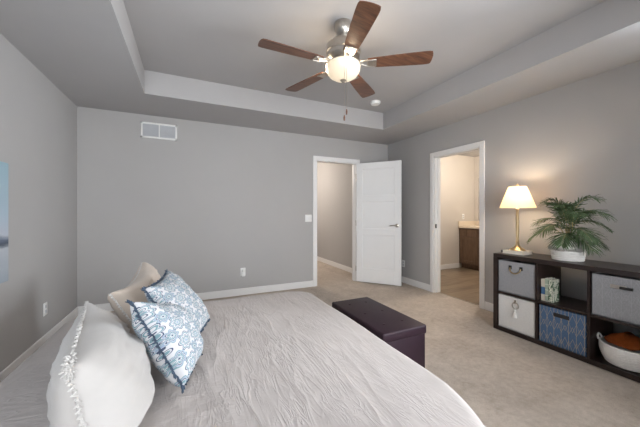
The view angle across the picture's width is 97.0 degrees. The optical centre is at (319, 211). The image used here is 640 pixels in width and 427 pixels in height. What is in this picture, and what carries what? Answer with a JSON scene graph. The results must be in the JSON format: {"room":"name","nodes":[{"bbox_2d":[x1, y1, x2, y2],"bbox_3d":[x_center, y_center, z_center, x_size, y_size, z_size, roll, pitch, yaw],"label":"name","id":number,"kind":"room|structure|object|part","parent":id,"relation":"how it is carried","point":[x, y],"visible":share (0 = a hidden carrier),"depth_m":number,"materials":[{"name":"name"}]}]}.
{"room":"bedroom","nodes":[
{"label":"bedroom","id":0,"kind":"room"},
{"bbox_2d":[0,33,76,371],"bbox_3d":[-1.928,-0.250,1.225,0.120,2.900,4.750,0,0,-25],"label":"wall","id":1,"kind":"structure","parent":0,"point":[38,121],"depth_m":2.36,"materials":[{"name":"paint"}]},
{"bbox_2d":[0,161,7,283],"bbox_3d":[-1.758,0.070,1.045,0.033,0.820,2.040,0,0,-25],"label":"picture","id":2,"kind":"object","parent":1,"relation":"attached to","point":[3,166],"visible":1,"depth_m":1.92},
{"bbox_2d":[0,307,77,381],"bbox_3d":[-1.865,1.150,1.247,0.014,0.100,4.496,0,0,-25],"label":"baseboard","id":3,"kind":"structure","parent":1,"relation":"attached to","point":[3,374],"depth_m":2.38,"materials":[{"name":"white paint"}]},
{"bbox_2d":[43,302,47,316],"bbox_3d":[-2.479,0.875,2.556,0.008,0.116,0.072,0,0,-25],"label":"wall outlet","id":4,"kind":"object","parent":1,"relation":"attached to","point":[45,305],"visible":1,"depth_m":2.55,"materials":[{"name":"white plastic"}]},
{"bbox_2d":[77,106,387,306],"bbox_3d":[-0.763,-0.250,4.322,4.610,2.900,0.120,0,0,-25],"label":"wall","id":5,"kind":"structure","parent":0,"point":[208,204],"depth_m":3.82,"materials":[{"name":"paint"}]},
{"bbox_2d":[141,121,176,140],"bbox_3d":[-2.068,-1.040,3.641,0.410,0.200,0.012,0,0,-25],"label":"air vent","id":6,"kind":"object","parent":5,"relation":"in","point":[148,129],"visible":1,"depth_m":3.64,"materials":[{"name":"white plastic"}]},
{"bbox_3d":[-2.154,-1.040,3.603,0.177,0.156,0.008,0,0,-25],"label":"louvre panel","id":7,"kind":"part","parent":6,"relation":"part of","materials":[{"name":"white metal"}]},
{"bbox_3d":[-1.982,-1.040,3.682,0.177,0.156,0.008,0,0,-25],"label":"louvre panel","id":8,"kind":"part","parent":6,"relation":"part of","materials":[{"name":"white metal"}]},
{"bbox_2d":[78,280,312,314],"bbox_3d":[-0.789,1.150,4.236,4.490,0.100,0.014,0,0,-25],"label":"baseboard","id":9,"kind":"structure","parent":5,"relation":"attached to","point":[287,286],"depth_m":4.09,"materials":[{"name":"white paint"}]},
{"bbox_2d":[305,215,311,221],"bbox_3d":[-0.182,0.100,4.520,0.114,0.114,0.013,0,0,-25],"label":"light switch","id":10,"kind":"object","parent":5,"relation":"attached to","point":[308,218],"visible":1,"depth_m":4.52,"materials":[{"name":"white plastic"}]},
{"bbox_2d":[313,156,359,286],"bbox_3d":[0.264,0.146,4.793,0.884,2.107,0.136,0,0,-25],"label":"trim","id":11,"kind":"structure","parent":5,"relation":"attached to","point":[353,162],"depth_m":4.71,"materials":[{"name":"white paint"}]},
{"bbox_2d":[356,160,401,285],"bbox_3d":[0.964,0.178,4.714,0.764,2.020,0.149,0,0,26],"label":"door","id":12,"kind":"structure","parent":5,"relation":"in","point":[378,184],"depth_m":4.71,"materials":[{"name":"white paint"}]},
{"bbox_2d":[0,0,639,144],"bbox_3d":[0.161,-1.403,2.199,4.490,0.345,4.510,0,0,-25],"label":"ceiling","id":13,"kind":"structure","parent":0,"point":[193,60],"depth_m":2.46,"materials":[{"name":"paint"}]},
{"bbox_2d":[258,0,432,120],"bbox_3d":[0.142,-1.071,2.191,1.240,0.807,1.286,0,0,-25],"label":"ceiling fan","id":14,"kind":"object","parent":13,"relation":"hanging from","point":[343,52],"visible":1,"depth_m":2.10,"materials":[{"name":"brown wood"}]},
{"bbox_3d":[-0.199,-1.151,2.019,0.476,0.028,0.137,0,0,-25],"label":"blade","id":15,"kind":"part","parent":14,"relation":"part of","materials":[{"name":"brown wood"}]},
{"bbox_3d":[-0.119,-1.151,2.519,0.137,0.029,0.475,0,0,-45],"label":"blade","id":16,"kind":"part","parent":14,"relation":"part of","materials":[{"name":"brown wood"}]},
{"bbox_3d":[0.181,-1.090,2.214,0.268,0.114,0.268,0,0,-25],"label":"lamp shade","id":17,"kind":"part","parent":14,"relation":"part of","materials":[{"name":"beige glass"}]},
{"bbox_3d":[0.177,-0.930,2.075,0.003,0.439,0.007,0,0,-25],"label":"pull chain","id":18,"kind":"part","parent":14,"relation":"part of","materials":[{"name":"silver metal"}]},
{"bbox_3d":[0.195,-0.952,2.077,0.003,0.394,0.007,0,0,-25],"label":"pull chain","id":19,"kind":"part","parent":14,"relation":"part of","materials":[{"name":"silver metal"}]},
{"bbox_3d":[0.245,-1.151,1.791,0.137,0.029,0.475,0,0,-9],"label":"blade","id":20,"kind":"part","parent":14,"relation":"part of","materials":[{"name":"brown wood"}]},
{"bbox_3d":[0.378,-1.151,2.594,0.137,0.029,0.475,0,0,28],"label":"blade","id":21,"kind":"part","parent":14,"relation":"part of","materials":[{"name":"brown wood"}]},
{"bbox_3d":[0.603,-1.151,2.144,0.475,0.029,0.137,0,0,10],"label":"blade","id":22,"kind":"part","parent":14,"relation":"part of","materials":[{"name":"brown wood"}]},
{"bbox_2d":[370,100,379,105],"bbox_3d":[0.739,-1.452,3.787,0.136,0.045,0.136,0,0,-25],"label":"smoke detector","id":23,"kind":"object","parent":13,"relation":"attached to","point":[373,102],"visible":1,"depth_m":3.75,"materials":[{"name":"white plastic"}]},
{"bbox_2d":[317,162,351,267],"bbox_3d":[0.186,-0.065,6.652,0.120,2.530,3.300,0,0,-25],"label":"wall","id":24,"kind":"structure","parent":0,"point":[334,181],"depth_m":6.22,"materials":[{"name":"paint"}]},
{"bbox_2d":[317,256,351,272],"bbox_3d":[0.121,1.150,6.633,0.014,0.100,3.280,0,0,-25],"label":"baseboard","id":25,"kind":"structure","parent":24,"relation":"attached to","point":[340,266],"depth_m":6.15,"materials":[{"name":"white paint"}]},
{"bbox_2d":[73,260,639,426],"bbox_3d":[0.562,1.250,4.273,7.210,0.100,8.170,0,0,-25],"label":"floor","id":26,"kind":"structure","parent":0,"point":[507,380],"depth_m":2.21,"materials":[{"name":"beige carpet"}]},
{"bbox_2d":[0,291,485,426],"bbox_3d":[-0.517,0.988,1.468,1.947,0.423,2.368,0,0,-25],"label":"bed","id":27,"kind":"object","parent":26,"relation":"on","point":[291,358],"visible":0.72,"depth_m":1.32,"materials":[{"name":"grey fabric"}]},
{"bbox_2d":[46,301,154,426],"bbox_3d":[-0.921,0.608,1.194,0.325,0.293,0.962,0,0,-41],"label":"pillow sham","id":28,"kind":"object","parent":27,"relation":"on","point":[100,373],"visible":1,"depth_m":0.94,"materials":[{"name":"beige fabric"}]},
{"bbox_2d":[107,262,160,334],"bbox_3d":[-1.238,0.580,1.984,0.258,0.366,0.626,0,0,-16],"label":"pillow sham","id":29,"kind":"object","parent":27,"relation":"on","point":[146,274],"visible":0.46,"depth_m":1.75,"materials":[{"name":"beige fabric"}]},
{"bbox_2d":[126,300,203,393],"bbox_3d":[-0.707,0.575,1.379,0.302,0.377,0.377,0,0,4],"label":"throw pillow","id":30,"kind":"object","parent":27,"relation":"on","point":[173,341],"visible":1,"depth_m":1.25,"materials":[{"name":"blue fabric"}]},
{"bbox_2d":[141,270,209,333],"bbox_3d":[-0.899,0.582,1.789,0.345,0.365,0.482,0,0,-7],"label":"throw pillow","id":31,"kind":"object","parent":27,"relation":"on","point":[171,287],"visible":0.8,"depth_m":1.72,"materials":[{"name":"blue fabric"}]},
{"bbox_2d":[332,297,425,367],"bbox_3d":[0.440,1.002,2.310,0.390,0.383,0.756,0,0,-25],"label":"storage ottoman","id":32,"kind":"object","parent":26,"relation":"on","point":[402,332],"visible":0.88,"depth_m":2.05,"materials":[{"name":"leather"}]},
{"bbox_3d":[0.440,0.849,2.310,0.390,0.067,0.756,0,0,-25],"label":"lid","id":33,"kind":"part","parent":32,"relation":"part of","materials":[{"name":"leather"}]},
{"bbox_2d":[458,221,478,270],"bbox_3d":[3.503,0.700,5.582,0.508,1.000,1.396,0,0,-25],"label":"bathroom vanity","id":34,"kind":"object","parent":26,"relation":"on","point":[468,230],"visible":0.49,"depth_m":5.92,"materials":[{"name":"brown wood"}]},
{"bbox_3d":[3.051,0.438,6.022,0.020,0.145,0.155,0,0,-25],"label":"drawer","id":35,"kind":"part","parent":34,"relation":"part of","materials":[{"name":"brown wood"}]},
{"bbox_2d":[458,221,478,228],"bbox_3d":[3.503,0.270,5.582,0.508,0.140,1.396,0,0,-25],"label":"countertop","id":36,"kind":"structure","parent":34,"relation":"on","point":[461,224],"depth_m":6.15,"materials":[{"name":"beige stone"}]},
{"bbox_3d":[3.103,0.800,5.911,0.020,0.550,0.400,0,0,-25],"label":"cabinet door","id":37,"kind":"part","parent":34,"relation":"part of","materials":[{"name":"brown wood"}]},
{"bbox_3d":[3.137,0.438,5.836,0.020,0.145,0.235,0,0,-25],"label":"drawer","id":38,"kind":"part","parent":34,"relation":"part of","materials":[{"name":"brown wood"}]},
{"bbox_2d":[493,252,639,382],"bbox_3d":[2.287,0.810,2.323,0.390,0.771,1.512,0,0,-25],"label":"cube shelf","id":39,"kind":"object","parent":26,"relation":"on","point":[545,266],"visible":0.54,"depth_m":2.38,"materials":[{"name":"brown wood"}]},
{"bbox_3d":[1.976,0.810,2.990,0.390,0.691,0.040,0,0,-25],"label":"panel","id":40,"kind":"part","parent":39,"relation":"part of","materials":[{"name":"brown wood"}]},
{"bbox_2d":[498,293,534,337],"bbox_3d":[2.042,0.993,2.806,0.392,0.324,0.338,0,0,-25],"label":"storage bin","id":41,"kind":"object","parent":39,"relation":"on","point":[516,314],"visible":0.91,"depth_m":2.72,"materials":[{"name":"white fabric"}]},
{"bbox_2d":[501,249,531,254],"bbox_3d":[2.013,0.407,2.900,0.172,0.034,0.215,0,0,-27],"label":"book","id":42,"kind":"object","parent":39,"relation":"on","point":[527,252],"visible":0.83,"depth_m":2.83,"materials":[{"name":"paper"}]},
{"bbox_2d":[499,184,536,250],"bbox_3d":[2.017,0.050,2.891,0.314,0.680,0.314,0,0,-25],"label":"table lamp","id":43,"kind":"object","parent":42,"relation":"on","point":[517,196],"visible":1,"depth_m":2.82,"materials":[{"name":"gold metal"}]},
{"bbox_3d":[2.017,0.104,2.891,0.036,0.428,0.036,0,0,-25],"label":"stem","id":44,"kind":"part","parent":43,"relation":"part of","materials":[{"name":"gold metal"}]},
{"bbox_3d":[2.017,-0.150,2.891,0.314,0.216,0.314,0,0,-25],"label":"lamp shade","id":45,"kind":"part","parent":43,"relation":"part of","materials":[{"name":"white fabric"}]},
{"bbox_2d":[499,259,534,299],"bbox_3d":[2.044,0.644,2.807,0.388,0.314,0.338,0,0,-25],"label":"storage bin","id":46,"kind":"object","parent":39,"relation":"on","point":[516,277],"visible":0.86,"depth_m":2.73,"materials":[{"name":"grey fabric"}]},
{"bbox_2d":[541,278,544,300],"bbox_3d":[2.063,0.703,2.580,0.110,0.195,0.031,0,0,-25],"label":"book","id":47,"kind":"object","parent":39,"relation":"on","point":[542,279],"visible":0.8,"depth_m":2.56,"materials":[{"name":"paper"}]},
{"bbox_2d":[545,277,553,301],"bbox_3d":[2.075,0.698,2.553,0.110,0.205,0.024,0,0,-25],"label":"book","id":48,"kind":"object","parent":39,"relation":"on","point":[546,279],"visible":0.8,"depth_m":2.53,"materials":[{"name":"paper"}]},
{"bbox_2d":[548,278,558,302],"bbox_3d":[2.088,0.701,2.527,0.110,0.200,0.031,0,0,-25],"label":"book","id":49,"kind":"object","parent":39,"relation":"on","point":[553,284],"visible":1,"depth_m":2.51,"materials":[{"name":"green paper"}]},
{"bbox_2d":[539,304,586,356],"bbox_3d":[2.210,0.993,2.478,0.364,0.324,0.338,0,0,-25],"label":"storage bin","id":50,"kind":"object","parent":39,"relation":"on","point":[565,329],"visible":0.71,"depth_m":2.39,"materials":[{"name":"blue fabric"}]},
{"bbox_2d":[548,238,588,261],"bbox_3d":[2.196,0.333,2.508,0.272,0.184,0.271,0,0,-25],"label":"woven pot","id":51,"kind":"object","parent":39,"relation":"on","point":[571,255],"depth_m":2.41,"materials":[{"name":"white wicker"}]},
{"bbox_2d":[527,195,617,261],"bbox_3d":[2.159,0.141,2.484,0.492,0.568,0.626,0,0,-25],"label":"potted palm","id":52,"kind":"object","parent":39,"relation":"on","point":[571,248],"visible":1,"depth_m":2.41,"materials":[{"name":"green plant"}]},
{"bbox_2d":[592,272,639,325],"bbox_3d":[2.357,0.641,2.141,0.382,0.320,0.338,0,0,-25],"label":"storage bin","id":53,"kind":"object","parent":39,"relation":"on","point":[616,297],"visible":0.9,"depth_m":2.10,"materials":[{"name":"grey fabric"}]},
{"bbox_3d":[2.206,0.554,2.039,0.022,0.019,0.068,0,0,-25],"label":"handle","id":54,"kind":"part","parent":53,"relation":"part of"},
{"bbox_2d":[597,332,639,372],"bbox_3d":[2.338,1.062,2.143,0.327,0.187,0.342,0,0,-25],"label":"rope basket","id":55,"kind":"object","parent":39,"relation":"on","point":[626,359],"visible":0.83,"depth_m":2.09,"materials":[{"name":"white fabric"}]},
{"bbox_2d":[604,332,639,350],"bbox_3d":[2.338,0.961,2.143,0.270,0.088,0.270,0,0,-25],"label":"knit blanket","id":56,"kind":"object","parent":55,"relation":"in","point":[627,340],"visible":1,"depth_m":2.11,"materials":[{"name":"orange fabric"}]},
{"bbox_2d":[440,155,473,266],"bbox_3d":[2.407,-0.065,5.911,2.480,2.530,0.120,0,0,-25],"label":"wall","id":57,"kind":"structure","parent":0,"point":[456,171],"depth_m":6.07,"materials":[{"name":"paint"}]},
{"bbox_2d":[440,263,458,269],"bbox_3d":[2.155,1.150,5.720,1.860,0.100,0.014,0,0,-25],"label":"baseboard","id":58,"kind":"structure","parent":57,"relation":"attached to","point":[454,265],"depth_m":5.98,"materials":[{"name":"white paint"}]},
{"bbox_2d":[459,150,478,156],"bbox_3d":[2.999,-1.280,4.642,2.480,0.100,2.920,0,0,-25],"label":"ceiling","id":59,"kind":"structure","parent":0,"point":[474,153],"depth_m":6.05,"materials":[{"name":"paint"}]},
{"bbox_2d":[474,156,478,220],"bbox_3d":[4.069,-0.065,5.141,0.120,2.530,2.680,0,0,-25],"label":"wall","id":60,"kind":"structure","parent":0,"point":[476,159],"depth_m":6.28,"materials":[{"name":"paint"}]},
{"bbox_2d":[478,178,478,219],"bbox_3d":[3.735,-0.285,5.703,0.007,0.930,1.180,0,0,-25],"label":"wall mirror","id":61,"kind":"object","parent":60,"relation":"attached to","point":[478,178],"visible":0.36,"depth_m":6.23,"materials":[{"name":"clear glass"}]},
{"bbox_2d":[388,60,639,337],"bbox_3d":[2.275,-0.250,3.119,0.120,2.900,4.630,0,0,-25],"label":"wall","id":62,"kind":"structure","parent":0,"point":[581,138],"depth_m":2.84,"materials":[{"name":"paint"}]},
{"bbox_2d":[402,276,492,311],"bbox_3d":[2.192,1.150,3.138,0.014,0.100,4.496,0,0,-25],"label":"baseboard","id":63,"kind":"structure","parent":62,"relation":"attached to","point":[488,306],"depth_m":4.42,"materials":[{"name":"white paint"}]},
{"bbox_2d":[430,140,484,308],"bbox_3d":[1.900,0.159,3.904,0.136,2.082,0.864,0,0,-25],"label":"trim","id":64,"kind":"structure","parent":62,"relation":"attached to","point":[435,157],"depth_m":4.21,"materials":[{"name":"white paint"}]}
]}

